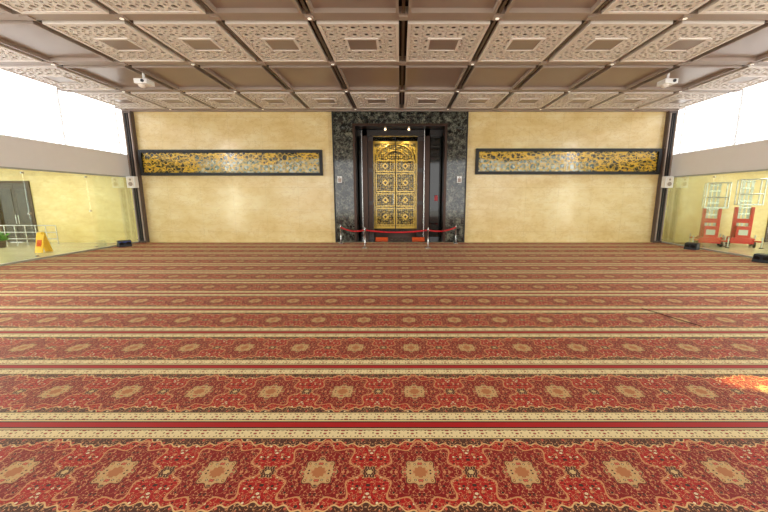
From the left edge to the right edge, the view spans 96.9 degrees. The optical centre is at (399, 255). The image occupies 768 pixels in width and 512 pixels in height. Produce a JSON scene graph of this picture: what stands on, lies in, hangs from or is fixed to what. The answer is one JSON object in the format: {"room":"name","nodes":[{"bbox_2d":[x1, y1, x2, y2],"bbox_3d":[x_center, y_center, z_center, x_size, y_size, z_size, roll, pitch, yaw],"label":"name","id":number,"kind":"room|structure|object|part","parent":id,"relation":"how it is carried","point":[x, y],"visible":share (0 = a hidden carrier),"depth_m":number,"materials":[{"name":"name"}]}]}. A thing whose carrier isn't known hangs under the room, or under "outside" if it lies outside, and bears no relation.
{"room":"mosque","nodes":[
{"label":"mosque","id":0,"kind":"room"},
{"bbox_2d":[0,134,129,175],"bbox_3d":[-13.570,-2.604,5.916,0.300,1.060,22.540,0,10,0],"label":"wall","id":1,"kind":"structure","parent":0,"point":[17,152],"depth_m":13.36,"materials":[{"name":"white paint"}]},
{"bbox_2d":[0,73,121,153],"bbox_3d":[-13.597,-4.157,5.521,0.054,2.146,22.326,0,10,0],"label":"window","id":2,"kind":"structure","parent":1,"relation":"in","point":[57,93],"depth_m":13.52,"materials":[{"name":"white glass"}]},
{"bbox_2d":[0,166,125,177],"bbox_3d":[-13.395,-2.027,5.862,0.050,0.060,22.240,0,10,0],"label":"trim","id":3,"kind":"structure","parent":1,"relation":"attached to","point":[0,166],"depth_m":13.31,"materials":[{"name":"paint"}]},
{"bbox_2d":[0,172,138,265],"bbox_3d":[-13.530,-0.446,6.290,0.100,3.320,22.550,0,10,0],"label":"window","id":4,"kind":"structure","parent":1,"relation":"in","point":[51,256],"depth_m":13.29,"materials":[{"name":"clear glass"}]},
{"bbox_2d":[0,112,335,241],"bbox_3d":[-13.160,-4.055,17.608,19.680,6.620,1.000,0,10,0],"label":"wall","id":5,"kind":"structure","parent":0,"point":[178,208],"depth_m":17.26,"materials":[{"name":"beige paint"}]},
{"bbox_2d":[0,181,37,241],"bbox_3d":[-19.650,-2.268,17.483,1.900,3.100,0.250,0,10,0],"label":"door","id":6,"kind":"structure","parent":5,"relation":"in","point":[16,200],"depth_m":17.42,"materials":[{"name":"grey metal"}]},
{"bbox_2d":[121,111,149,242],"bbox_3d":[-13.210,-3.852,17.002,0.420,6.385,0.255,0,10,0],"label":"pilaster","id":7,"kind":"object","parent":5,"relation":"attached to","point":[127,116],"visible":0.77,"depth_m":16.87,"materials":[{"name":"black metal"}]},
{"bbox_2d":[126,176,138,187],"bbox_3d":[-13.170,-3.639,16.746,0.400,0.550,0.320,0,10,0],"label":"wall speaker","id":8,"kind":"object","parent":7,"relation":"attached to","point":[132,181],"visible":1,"depth_m":16.62,"materials":[{"name":"white paint"}]},
{"bbox_2d":[137,150,322,175],"bbox_3d":[-8.395,-4.637,16.921,9.070,1.240,0.160,0,10,0],"label":"framed art glass","id":9,"kind":"object","parent":5,"relation":"attached to","point":[151,162],"visible":1,"depth_m":16.94,"materials":[{"name":"gold metal"}]},
{"bbox_2d":[0,0,767,108],"bbox_3d":[0.000,-5.370,5.595,27.640,0.460,22.840,0,10,0],"label":"ceiling","id":10,"kind":"structure","parent":0,"point":[195,40],"depth_m":9.71,"materials":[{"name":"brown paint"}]},
{"bbox_3d":[-9.820,-5.388,6.591,1.980,0.140,2.330,0,10,0],"label":"panel","id":11,"kind":"part","parent":10,"relation":"part of","materials":[{"name":"brown wood"}]},
{"bbox_3d":[-12.020,-5.859,9.321,1.980,0.170,2.330,0,10,0],"label":"panel","id":12,"kind":"part","parent":10,"relation":"part of","materials":[{"name":"beige wood"}]},
{"bbox_3d":[-7.620,-5.393,6.591,1.980,0.170,2.330,0,10,0],"label":"panel","id":13,"kind":"part","parent":10,"relation":"part of","materials":[{"name":"beige wood"}]},
{"bbox_3d":[-9.820,-5.854,9.322,1.980,0.140,2.330,0,10,0],"label":"panel","id":14,"kind":"part","parent":10,"relation":"part of","materials":[{"name":"beige wood"}]},
{"bbox_3d":[-12.020,-6.326,12.051,1.980,0.170,2.330,0,10,0],"label":"panel","id":15,"kind":"part","parent":10,"relation":"part of","materials":[{"name":"beige wood"}]},
{"bbox_3d":[-7.620,-5.859,9.321,1.980,0.170,2.330,0,10,0],"label":"panel","id":16,"kind":"part","parent":10,"relation":"part of","materials":[{"name":"beige wood"}]},
{"bbox_3d":[-9.820,-6.321,12.052,1.980,0.140,2.330,0,10,0],"label":"panel","id":17,"kind":"part","parent":10,"relation":"part of","materials":[{"name":"brown wood"}]},
{"bbox_3d":[-12.020,-6.793,14.782,1.980,0.170,2.330,0,10,0],"label":"panel","id":18,"kind":"part","parent":10,"relation":"part of","materials":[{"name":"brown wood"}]},
{"bbox_2d":[133,73,154,87],"bbox_3d":[-8.700,-5.995,11.540,0.440,0.530,0.430,0,10,0],"label":"ceiling projector","id":19,"kind":"object","parent":10,"relation":"hanging from","point":[143,82],"depth_m":11.47,"materials":[{"name":"white plastic"}]},
{"bbox_3d":[-5.420,-5.393,6.591,1.980,0.170,2.330,0,10,0],"label":"panel","id":20,"kind":"part","parent":10,"relation":"part of","materials":[{"name":"beige wood"}]},
{"bbox_3d":[-9.820,-6.793,14.782,1.980,0.170,2.330,0,10,0],"label":"panel","id":21,"kind":"part","parent":10,"relation":"part of","materials":[{"name":"beige wood"}]},
{"bbox_3d":[-7.620,-6.321,12.052,1.980,0.140,2.330,0,10,0],"label":"panel","id":22,"kind":"part","parent":10,"relation":"part of","materials":[{"name":"brown wood"}]},
{"bbox_3d":[-5.420,-5.859,9.321,1.980,0.170,2.330,0,10,0],"label":"panel","id":23,"kind":"part","parent":10,"relation":"part of","materials":[{"name":"beige wood"}]},
{"bbox_3d":[-7.620,-6.793,14.782,1.980,0.170,2.330,0,10,0],"label":"panel","id":24,"kind":"part","parent":10,"relation":"part of","materials":[{"name":"beige wood"}]},
{"bbox_3d":[-5.420,-6.321,12.052,1.980,0.140,2.330,0,10,0],"label":"panel","id":25,"kind":"part","parent":10,"relation":"part of","materials":[{"name":"brown wood"}]},
{"bbox_3d":[-3.220,-5.388,6.591,1.980,0.140,2.330,0,10,0],"label":"panel","id":26,"kind":"part","parent":10,"relation":"part of","materials":[{"name":"brown wood"}]},
{"bbox_3d":[-5.420,-6.793,14.782,1.980,0.170,2.330,0,10,0],"label":"panel","id":27,"kind":"part","parent":10,"relation":"part of","materials":[{"name":"beige wood"}]},
{"bbox_3d":[-3.220,-5.859,9.321,1.980,0.170,2.330,0,10,0],"label":"panel","id":28,"kind":"part","parent":10,"relation":"part of","materials":[{"name":"beige wood"}]},
{"bbox_3d":[-3.220,-6.321,12.052,1.980,0.140,2.330,0,10,0],"label":"panel","id":29,"kind":"part","parent":10,"relation":"part of","materials":[{"name":"brown wood"}]},
{"bbox_3d":[-3.220,-6.793,14.782,1.980,0.170,2.330,0,10,0],"label":"panel","id":30,"kind":"part","parent":10,"relation":"part of","materials":[{"name":"beige wood"}]},
{"bbox_3d":[-1.020,-5.388,6.591,1.980,0.140,2.330,0,10,0],"label":"panel","id":31,"kind":"part","parent":10,"relation":"part of","materials":[{"name":"brown wood"}]},
{"bbox_3d":[-1.020,-5.859,9.321,1.980,0.170,2.330,0,10,0],"label":"panel","id":32,"kind":"part","parent":10,"relation":"part of","materials":[{"name":"beige wood"}]},
{"bbox_3d":[-1.020,-6.321,12.052,1.980,0.140,2.330,0,10,0],"label":"panel","id":33,"kind":"part","parent":10,"relation":"part of","materials":[{"name":"brown wood"}]},
{"bbox_3d":[-1.020,-6.793,14.782,1.980,0.170,2.330,0,10,0],"label":"panel","id":34,"kind":"part","parent":10,"relation":"part of","materials":[{"name":"beige wood"}]},
{"bbox_2d":[0,0,767,111],"bbox_3d":[0.000,-5.236,5.466,26.840,0.220,22.540,0,10,0],"label":"ceiling beams","id":35,"kind":"structure","parent":10,"relation":"attached to","point":[403,15],"depth_m":10.55,"materials":[{"name":"brown wood"}]},
{"bbox_2d":[51,18,753,109],"bbox_3d":[0.080,-5.557,7.968,22.090,0.010,16.710,0,10,0],"label":"recessed light","id":36,"kind":"object","parent":10,"relation":"in","point":[119,18],"visible":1,"depth_m":10.68,"materials":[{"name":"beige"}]},
{"bbox_3d":[1.180,-6.793,14.782,1.980,0.170,2.330,0,10,0],"label":"panel","id":37,"kind":"part","parent":10,"relation":"part of","materials":[{"name":"beige wood"}]},
{"bbox_3d":[1.180,-6.321,12.052,1.980,0.140,2.330,0,10,0],"label":"panel","id":38,"kind":"part","parent":10,"relation":"part of","materials":[{"name":"brown wood"}]},
{"bbox_3d":[1.180,-5.859,9.321,1.980,0.170,2.330,0,10,0],"label":"panel","id":39,"kind":"part","parent":10,"relation":"part of","materials":[{"name":"beige wood"}]},
{"bbox_3d":[1.180,-5.388,6.591,1.980,0.140,2.330,0,10,0],"label":"panel","id":40,"kind":"part","parent":10,"relation":"part of","materials":[{"name":"brown wood"}]},
{"bbox_3d":[3.380,-6.793,14.782,1.980,0.170,2.330,0,10,0],"label":"panel","id":41,"kind":"part","parent":10,"relation":"part of","materials":[{"name":"beige wood"}]},
{"bbox_3d":[3.380,-6.321,12.052,1.980,0.140,2.330,0,10,0],"label":"panel","id":42,"kind":"part","parent":10,"relation":"part of","materials":[{"name":"brown wood"}]},
{"bbox_3d":[3.380,-5.859,9.321,1.980,0.170,2.330,0,10,0],"label":"panel","id":43,"kind":"part","parent":10,"relation":"part of","materials":[{"name":"beige wood"}]},
{"bbox_3d":[5.580,-6.793,14.782,1.980,0.170,2.330,0,10,0],"label":"panel","id":44,"kind":"part","parent":10,"relation":"part of","materials":[{"name":"beige wood"}]},
{"bbox_3d":[3.380,-5.388,6.591,1.980,0.140,2.330,0,10,0],"label":"panel","id":45,"kind":"part","parent":10,"relation":"part of","materials":[{"name":"brown wood"}]},
{"bbox_3d":[5.580,-6.321,12.052,1.980,0.140,2.330,0,10,0],"label":"panel","id":46,"kind":"part","parent":10,"relation":"part of","materials":[{"name":"brown wood"}]},
{"bbox_3d":[7.780,-6.793,14.782,1.980,0.170,2.330,0,10,0],"label":"panel","id":47,"kind":"part","parent":10,"relation":"part of","materials":[{"name":"beige wood"}]},
{"bbox_3d":[5.580,-5.859,9.321,1.980,0.170,2.330,0,10,0],"label":"panel","id":48,"kind":"part","parent":10,"relation":"part of","materials":[{"name":"beige wood"}]},
{"bbox_3d":[7.780,-6.321,12.052,1.980,0.140,2.330,0,10,0],"label":"panel","id":49,"kind":"part","parent":10,"relation":"part of","materials":[{"name":"brown wood"}]},
{"bbox_3d":[9.980,-6.793,14.782,1.980,0.170,2.330,0,10,0],"label":"panel","id":50,"kind":"part","parent":10,"relation":"part of","materials":[{"name":"beige wood"}]},
{"bbox_3d":[5.580,-5.393,6.591,1.980,0.170,2.330,0,10,0],"label":"panel","id":51,"kind":"part","parent":10,"relation":"part of","materials":[{"name":"beige wood"}]},
{"bbox_2d":[657,73,678,87],"bbox_3d":[9.100,-5.995,11.540,0.440,0.530,0.430,0,10,0],"label":"ceiling projector","id":52,"kind":"object","parent":10,"relation":"hanging from","point":[666,82],"depth_m":11.46,"materials":[{"name":"white plastic"}]},
{"bbox_3d":[12.180,-6.793,14.782,1.980,0.170,2.330,0,10,0],"label":"panel","id":53,"kind":"part","parent":10,"relation":"part of","materials":[{"name":"beige wood"}]},
{"bbox_3d":[9.980,-6.321,12.052,1.980,0.140,2.330,0,10,0],"label":"panel","id":54,"kind":"part","parent":10,"relation":"part of","materials":[{"name":"brown wood"}]},
{"bbox_3d":[7.780,-5.859,9.321,1.980,0.170,2.330,0,10,0],"label":"panel","id":55,"kind":"part","parent":10,"relation":"part of","materials":[{"name":"beige wood"}]},
{"bbox_3d":[12.180,-6.326,12.051,1.980,0.170,2.330,0,10,0],"label":"panel","id":56,"kind":"part","parent":10,"relation":"part of","materials":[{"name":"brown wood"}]},
{"bbox_3d":[9.980,-5.854,9.322,1.980,0.140,2.330,0,10,0],"label":"panel","id":57,"kind":"part","parent":10,"relation":"part of","materials":[{"name":"beige wood"}]},
{"bbox_3d":[7.780,-5.393,6.591,1.980,0.170,2.330,0,10,0],"label":"panel","id":58,"kind":"part","parent":10,"relation":"part of","materials":[{"name":"beige wood"}]},
{"bbox_2d":[0,242,767,263],"bbox_3d":[0.000,1.964,2.872,80.000,0.280,55.000,0,10,0],"label":"floor","id":59,"kind":"structure","parent":0,"point":[13,252],"depth_m":15.54,"materials":[{"name":"beige tile"}]},
{"bbox_2d":[0,231,9,247],"bbox_3d":[-18.576,-0.787,15.797,0.950,0.788,1.039,0,10,0],"label":"potted plant","id":60,"kind":"object","parent":59,"relation":"on","point":[3,238],"visible":1,"depth_m":15.79,"materials":[{"name":"green plant"}]},
{"bbox_2d":[0,225,58,244],"bbox_3d":[-18.600,-1.006,16.466,4.040,0.995,0.050,0,10,0],"label":"stair railing","id":61,"kind":"object","parent":59,"relation":"on","point":[5,232],"visible":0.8,"depth_m":16.42,"materials":[{"name":"metal"}]},
{"bbox_2d":[35,232,52,252],"bbox_3d":[-15.100,-0.582,14.357,0.320,0.851,0.457,0,10,0],"label":"sign","id":62,"kind":"object","parent":59,"relation":"on","point":[42,241],"visible":1,"depth_m":14.25,"materials":[{"name":"yellow plastic"}]},
{"bbox_2d":[0,242,767,511],"bbox_3d":[0.000,1.192,6.499,26.800,0.020,22.410,0,10,0],"label":"carpet","id":63,"kind":"object","parent":59,"relation":"on","point":[149,376],"visible":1,"depth_m":4.32,"materials":[{"name":"red carpet"}]},
{"bbox_2d":[117,240,131,246],"bbox_3d":[-12.994,-0.598,16.023,0.410,0.299,0.500,8,13,39],"label":"floor speaker","id":64,"kind":"object","parent":63,"relation":"on","point":[120,243],"visible":1,"depth_m":15.92,"materials":[{"name":"plastic"}]},
{"bbox_2d":[362,227,368,247],"bbox_3d":[-1.600,-0.833,15.481,0.320,0.945,0.320,0,10,0],"label":"stanchion","id":65,"kind":"object","parent":63,"relation":"on","point":[364,227],"visible":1,"depth_m":15.47,"materials":[{"name":"metal"}]},
{"bbox_2d":[366,230,426,232],"bbox_3d":[-0.160,-1.122,15.432,2.774,0.164,0.072,0,10,0],"label":"rope","id":66,"kind":"object","parent":65,"relation":"hanging from","point":[366,230],"visible":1,"depth_m":15.41,"materials":[{"name":"red fabric"}]},
{"bbox_2d":[425,227,430,247],"bbox_3d":[1.280,-0.833,15.481,0.320,0.945,0.320,0,10,0],"label":"stanchion","id":67,"kind":"object","parent":63,"relation":"on","point":[428,227],"visible":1,"depth_m":15.47,"materials":[{"name":"metal"}]},
{"bbox_2d":[642,308,702,326],"bbox_3d":[5.196,1.168,6.543,0.039,0.012,1.070,-4,10,-20],"label":"cable","id":68,"kind":"object","parent":63,"relation":"on","point":[642,308],"visible":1,"depth_m":6.47,"materials":[{"name":"black rubber"}]},
{"bbox_2d":[684,242,699,249],"bbox_3d":[12.993,-0.446,15.137,0.410,0.299,0.450,-6,11,-30],"label":"floor speaker","id":69,"kind":"object","parent":63,"relation":"on","point":[688,245],"visible":1,"depth_m":15.02,"materials":[{"name":"plastic"}]},
{"bbox_2d":[752,253,767,263],"bbox_3d":[12.942,0.076,12.083,0.410,0.299,0.500,-4,10,-20],"label":"floor speaker","id":70,"kind":"object","parent":63,"relation":"on","point":[757,257],"visible":1,"depth_m":12.07,"materials":[{"name":"plastic"}]},
{"bbox_2d":[331,111,468,241],"bbox_3d":[0.000,-4.079,18.386,6.640,6.405,2.860,0,10,0],"label":"surround","id":71,"kind":"object","parent":59,"relation":"on","point":[345,125],"visible":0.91,"depth_m":16.93,"materials":[{"name":"stone"}]},
{"bbox_2d":[337,176,341,182],"bbox_3d":[-3.000,-3.810,16.950,0.220,0.320,0.140,0,10,0],"label":"wall lamp","id":72,"kind":"object","parent":71,"relation":"attached to","point":[339,178],"visible":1,"depth_m":16.88,"materials":[{"name":"white paint"}]},
{"bbox_2d":[375,237,387,240],"bbox_3d":[-0.975,-0.894,18.022,0.650,0.150,0.450,0,10,0],"label":"floor mat","id":73,"kind":"object","parent":71,"relation":"on","point":[377,238],"visible":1,"depth_m":18.18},
{"bbox_2d":[373,141,417,236],"bbox_3d":[-0.260,-3.660,19.008,2.680,5.270,0.275,0,10,0],"label":"door","id":74,"kind":"structure","parent":71,"relation":"attached to","point":[383,151],"depth_m":18.96,"materials":[{"name":"gold metal"}]},
{"bbox_2d":[357,129,442,239],"bbox_3d":[0.000,-3.694,18.020,4.600,5.670,0.430,0,10,0],"label":"door frame","id":75,"kind":"structure","parent":71,"relation":"attached to","point":[429,157],"depth_m":18.02,"materials":[{"name":"brown metal"}]},
{"bbox_2d":[412,237,424,240],"bbox_3d":[0.975,-0.894,18.022,0.650,0.150,0.450,0,10,0],"label":"floor mat","id":76,"kind":"object","parent":71,"relation":"on","point":[413,238],"visible":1,"depth_m":18.18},
{"bbox_2d":[457,176,461,182],"bbox_3d":[2.950,-3.810,16.950,0.220,0.320,0.140,0,10,0],"label":"wall lamp","id":77,"kind":"object","parent":71,"relation":"attached to","point":[459,178],"visible":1,"depth_m":16.88,"materials":[{"name":"white paint"}]},
{"bbox_2d":[689,182,731,247],"bbox_3d":[14.928,-1.978,16.267,1.400,2.978,1.478,7,12,34],"label":"lift","id":78,"kind":"object","parent":59,"relation":"on","point":[707,234],"visible":0.86,"depth_m":16.22,"materials":[{"name":"red paint"}]},
{"bbox_2d":[719,178,767,248],"bbox_3d":[16.278,-2.018,16.058,1.400,3.128,1.478,7,12,34],"label":"lift","id":79,"kind":"object","parent":59,"relation":"on","point":[741,234],"visible":0.89,"depth_m":16.02,"materials":[{"name":"red paint"}]},
{"bbox_2d":[464,112,767,241],"bbox_3d":[13.160,-4.055,17.608,19.680,6.620,1.000,0,10,0],"label":"wall","id":80,"kind":"structure","parent":0,"point":[499,207],"depth_m":17.24,"materials":[{"name":"beige paint"}]},
{"bbox_2d":[475,148,662,173],"bbox_3d":[8.345,-4.696,16.910,9.170,1.240,0.160,0,10,0],"label":"framed art glass","id":81,"kind":"object","parent":80,"relation":"attached to","point":[487,160],"visible":1,"depth_m":16.92,"materials":[{"name":"gold metal"}]},
{"bbox_2d":[650,111,678,242],"bbox_3d":[13.210,-3.852,17.002,0.420,6.385,0.255,0,10,0],"label":"pilaster","id":82,"kind":"object","parent":80,"relation":"attached to","point":[671,116],"visible":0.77,"depth_m":16.88,"materials":[{"name":"black metal"}]},
{"bbox_2d":[661,176,673,187],"bbox_3d":[13.170,-3.639,16.746,0.400,0.550,0.320,0,10,0],"label":"wall speaker","id":83,"kind":"object","parent":82,"relation":"attached to","point":[667,181],"visible":1,"depth_m":16.62,"materials":[{"name":"white paint"}]},
{"bbox_2d":[764,221,767,241],"bbox_3d":[19.750,-2.071,17.517,1.700,2.700,0.250,0,10,0],"label":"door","id":84,"kind":"structure","parent":80,"relation":"in","point":[766,232],"depth_m":17.57,"materials":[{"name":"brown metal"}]},
{"bbox_2d":[670,140,767,175],"bbox_3d":[13.570,-2.604,5.916,0.300,1.060,22.540,0,10,0],"label":"wall","id":85,"kind":"structure","parent":0,"point":[751,155],"depth_m":14.10,"materials":[{"name":"white paint"}]},
{"bbox_2d":[661,176,752,257],"bbox_3d":[13.530,-0.446,6.290,0.100,3.320,22.550,0,10,0],"label":"window","id":86,"kind":"structure","parent":85,"relation":"in","point":[748,256],"depth_m":14.57,"materials":[{"name":"clear glass"}]},
{"bbox_2d":[674,169,767,177],"bbox_3d":[13.395,-2.027,5.862,0.050,0.060,22.240,0,10,0],"label":"trim","id":87,"kind":"structure","parent":85,"relation":"attached to","point":[760,169],"depth_m":13.99,"materials":[{"name":"paint"}]},
{"bbox_2d":[678,84,767,153],"bbox_3d":[13.597,-4.157,5.521,0.054,2.146,22.326,0,10,0],"label":"window","id":88,"kind":"structure","parent":85,"relation":"in","point":[742,93],"depth_m":14.14,"materials":[{"name":"white glass"}]},
{"bbox_3d":[2.800,-1.102,17.058,0.320,0.945,0.320,0,10,0],"label":"stanchion","id":89,"kind":"object","parent":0,"visible":0},
{"bbox_2d":[429,227,455,231],"bbox_3d":[2.040,-1.246,16.222,0.072,0.182,2.132,9,13,43],"label":"rope","id":90,"kind":"object","parent":89,"relation":"attached to","point":[453,227],"visible":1,"depth_m":16.17,"materials":[{"name":"red fabric"}]},
{"bbox_3d":[-2.970,-1.102,17.058,0.320,0.945,0.320,0,10,0],"label":"stanchion","id":91,"kind":"object","parent":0,"visible":0},
{"bbox_2d":[340,227,363,231],"bbox_3d":[-2.285,-1.246,16.222,0.072,0.182,2.037,-8,13,-40],"label":"rope","id":92,"kind":"object","parent":91,"relation":"hanging from","point":[340,227],"visible":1,"depth_m":16.16,"materials":[{"name":"red fabric"}]}
]}

